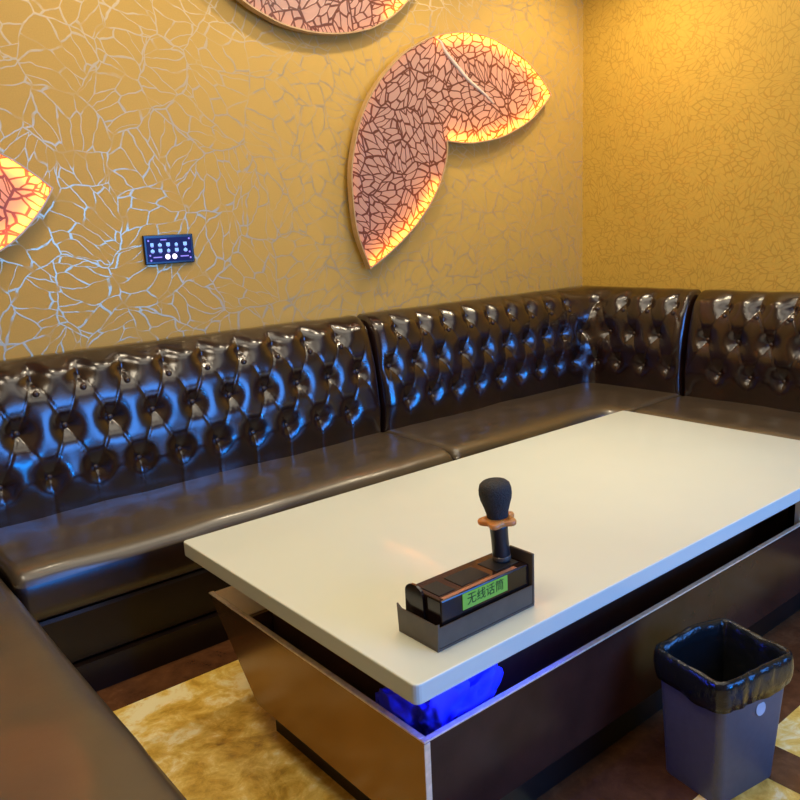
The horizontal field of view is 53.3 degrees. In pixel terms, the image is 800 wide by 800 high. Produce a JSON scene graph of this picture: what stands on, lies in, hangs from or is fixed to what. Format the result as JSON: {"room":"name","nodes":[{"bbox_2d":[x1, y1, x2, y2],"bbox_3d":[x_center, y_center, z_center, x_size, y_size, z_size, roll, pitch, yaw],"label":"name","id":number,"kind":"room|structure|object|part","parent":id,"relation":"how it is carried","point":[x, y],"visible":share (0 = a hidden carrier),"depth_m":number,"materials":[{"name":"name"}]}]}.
{"room":"karaoke room","nodes":[
{"label":"karaoke room","id":0,"kind":"room"},
{"bbox_2d":[0,0,582,359],"bbox_3d":[-0.531,-0.759,3.352,4.225,2.750,0.120,-12,16,-38],"label":"wall","id":1,"kind":"structure","parent":0,"point":[228,127],"depth_m":3.15,"materials":[{"name":"paper"}]},
{"bbox_2d":[0,152,53,251],"bbox_3d":[-1.523,-0.608,2.426,0.896,0.485,0.060,-12,16,-38],"label":"wall lamp","id":2,"kind":"object","parent":1,"relation":"attached to","point":[23,194],"visible":1,"depth_m":2.61,"materials":[{"name":"orange"}]},
{"bbox_2d":[142,234,194,264],"bbox_3d":[-0.872,-0.570,3.009,0.197,0.108,0.016,-12,16,-38],"label":"panel","id":3,"kind":"object","parent":1,"relation":"attached to","point":[169,248],"visible":1,"depth_m":3.00,"materials":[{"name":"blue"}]},
{"bbox_2d":[236,0,408,35],"bbox_3d":[-0.320,-1.759,3.233,1.190,0.528,0.060,-12,16,-38],"label":"wall lamp","id":4,"kind":"object","parent":1,"relation":"attached to","point":[313,17],"visible":1,"depth_m":3.25,"materials":[{"name":"pink"}]},
{"bbox_2d":[347,31,551,269],"bbox_3d":[0.279,-1.204,3.832,1.330,1.062,0.065,-12,16,-38],"label":"wall lamp","id":5,"kind":"object","parent":1,"relation":"attached to","point":[457,87],"visible":1,"depth_m":3.65,"materials":[{"name":"pink"}]},
{"bbox_2d":[96,610,799,799],"bbox_3d":[0.959,0.933,1.959,4.225,0.100,4.590,-12,16,-38],"label":"floor","id":6,"kind":"structure","parent":0,"point":[198,716],"depth_m":2.07,"materials":[{"name":"gold tile"}]},
{"bbox_2d":[0,578,186,799],"bbox_3d":[-0.903,0.585,1.483,0.647,0.948,2.597,-12,16,-38],"label":"sofa section","id":7,"kind":"object","parent":6,"relation":"on","point":[59,739],"visible":1,"depth_m":1.48,"materials":[{"name":"brown leather"}]},
{"bbox_2d":[0,315,452,691],"bbox_3d":[-0.626,0.257,2.943,1.675,0.947,0.647,-12,16,-38],"label":"sofa section","id":8,"kind":"object","parent":6,"relation":"on","point":[113,458],"visible":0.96,"depth_m":2.77,"materials":[{"name":"brown leather"}]},
{"bbox_3d":[-0.777,0.052,3.072,1.672,0.589,0.203,-12,16,-38],"label":"backrest","id":9,"kind":"part","parent":8,"relation":"part of","materials":[{"name":"brown leather"}]},
{"bbox_2d":[0,432,452,621],"bbox_3d":[-0.612,0.379,2.959,1.675,0.169,0.620,-12,16,-38],"label":"seat cushion","id":10,"kind":"object","parent":8,"relation":"on","point":[63,562],"depth_m":2.62,"materials":[{"name":"brown leather"}]},
{"bbox_2d":[184,411,799,799],"bbox_3d":[0.510,0.527,2.510,2.044,0.500,0.990,-12,16,-38],"label":"coffee table","id":11,"kind":"object","parent":6,"relation":"on","point":[640,530],"visible":0.98,"depth_m":2.04,"materials":[{"name":"beige paint"}]},
{"bbox_3d":[-0.240,0.593,1.873,0.015,0.005,0.889,-12,16,-38],"label":"trim","id":12,"kind":"part","parent":11,"relation":"part of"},
{"bbox_3d":[-0.230,0.709,1.893,0.014,0.232,0.902,-12,16,-38],"label":"panel","id":13,"kind":"part","parent":11,"relation":"part of","materials":[{"name":"brown metal"}]},
{"bbox_3d":[0.057,0.771,1.549,0.016,0.232,0.002,-12,16,-38],"label":"corner trim","id":14,"kind":"part","parent":11,"relation":"part of","materials":[{"name":"silver metal"}]},
{"bbox_2d":[375,664,503,735],"bbox_3d":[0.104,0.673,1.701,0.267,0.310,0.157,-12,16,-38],"label":"cloth","id":15,"kind":"object","parent":11,"relation":"on","point":[435,713],"visible":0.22,"depth_m":1.62,"materials":[{"name":"blue fabric"}]},
{"bbox_2d":[397,545,534,652],"bbox_3d":[0.143,0.404,1.684,0.284,0.122,0.127,-12,16,-38],"label":"dock","id":16,"kind":"object","parent":11,"relation":"on","point":[443,610],"visible":0.99,"depth_m":1.64,"materials":[{"name":"plastic"}]},
{"bbox_3d":[0.036,0.454,1.603,0.004,0.056,0.127,-12,16,-38],"label":"plate","id":17,"kind":"part","parent":16,"relation":"part of","materials":[{"name":"plastic"}]},
{"bbox_3d":[0.145,0.461,1.696,0.284,0.005,0.120,-12,16,-38],"label":"plate","id":18,"kind":"part","parent":16,"relation":"part of","materials":[{"name":"plastic"}]},
{"bbox_3d":[0.181,0.445,1.647,0.275,0.044,0.004,-12,16,-38],"label":"plate","id":19,"kind":"part","parent":16,"relation":"part of","materials":[{"name":"plastic"}]},
{"bbox_2d":[478,477,516,562],"bbox_3d":[0.210,0.259,1.722,0.085,0.188,0.081,-6,13,-16],"label":"microphone","id":20,"kind":"object","parent":16,"relation":"on","point":[495,493],"visible":1,"depth_m":1.69,"materials":[{"name":"plastic"}]},
{"bbox_3d":[0.217,0.308,1.730,0.043,0.086,0.043,-18,17,-37],"label":"handle","id":21,"kind":"part","parent":20,"relation":"part of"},
{"bbox_3d":[0.267,0.382,1.748,0.006,0.116,0.069,-12,16,-38],"label":"plate","id":22,"kind":"part","parent":16,"relation":"part of","materials":[{"name":"plastic"}]},
{"bbox_3d":[0.801,0.488,2.134,1.974,0.005,0.014,-12,16,-38],"label":"trim","id":23,"kind":"part","parent":11,"relation":"part of","materials":[{"name":"silver metal"}]},
{"bbox_3d":[0.805,0.604,2.160,1.942,0.232,0.014,-12,16,-38],"label":"panel","id":24,"kind":"part","parent":11,"relation":"part of","materials":[{"name":"brown wood"}]},
{"bbox_3d":[1.274,0.379,3.100,0.014,0.232,0.902,-12,16,-38],"label":"panel","id":25,"kind":"part","parent":11,"relation":"part of","materials":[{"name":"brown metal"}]},
{"bbox_2d":[357,285,700,460],"bbox_3d":[0.688,-0.017,3.929,1.644,0.947,0.754,-12,16,-38],"label":"sofa section","id":26,"kind":"object","parent":6,"relation":"on","point":[464,378],"visible":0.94,"depth_m":4.00,"materials":[{"name":"brown leather"}]},
{"bbox_2d":[383,383,680,460],"bbox_3d":[0.692,0.107,3.937,1.616,0.170,0.727,-12,16,-38],"label":"seat cushion","id":27,"kind":"object","parent":26,"relation":"on","point":[468,430],"depth_m":3.77,"materials":[{"name":"brown leather"}]},
{"bbox_2d":[634,289,799,439],"bbox_3d":[1.886,0.071,3.268,0.647,0.948,1.785,-12,16,-38],"label":"sofa section","id":28,"kind":"object","parent":6,"relation":"on","point":[742,370],"visible":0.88,"depth_m":3.72,"materials":[{"name":"brown leather"}]},
{"bbox_2d":[634,396,799,439],"bbox_3d":[1.881,0.194,3.285,0.620,0.169,1.785,-12,16,-38],"label":"seat cushion","id":29,"kind":"object","parent":28,"relation":"on","point":[778,419],"depth_m":3.62,"materials":[{"name":"brown leather"}]},
{"bbox_3d":[2.049,-0.141,3.366,0.203,0.590,1.783,-12,16,-38],"label":"backrest","id":30,"kind":"part","parent":28,"relation":"part of","materials":[{"name":"brown leather"}]},
{"bbox_2d":[661,680,783,799],"bbox_3d":[0.761,0.744,1.892,0.240,0.315,0.188,-9,14,-29],"label":"waste bin","id":31,"kind":"object","parent":6,"relation":"on","point":[717,756],"visible":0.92,"depth_m":1.83,"materials":[{"name":"grey plastic"}]},
{"bbox_2d":[653,618,793,713],"bbox_3d":[0.758,0.682,1.879,0.266,0.242,0.218,-9,14,-29],"label":"bag","id":32,"kind":"object","parent":31,"relation":"in","point":[720,665],"visible":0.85,"depth_m":1.87,"materials":[{"name":"black plastic"}]},
{"bbox_2d":[582,0,799,291],"bbox_3d":[2.473,-0.804,2.924,0.120,2.750,4.350,-12,16,-38],"label":"wall","id":33,"kind":"structure","parent":0,"point":[691,108],"depth_m":3.96,"materials":[{"name":"paper"}]}
]}

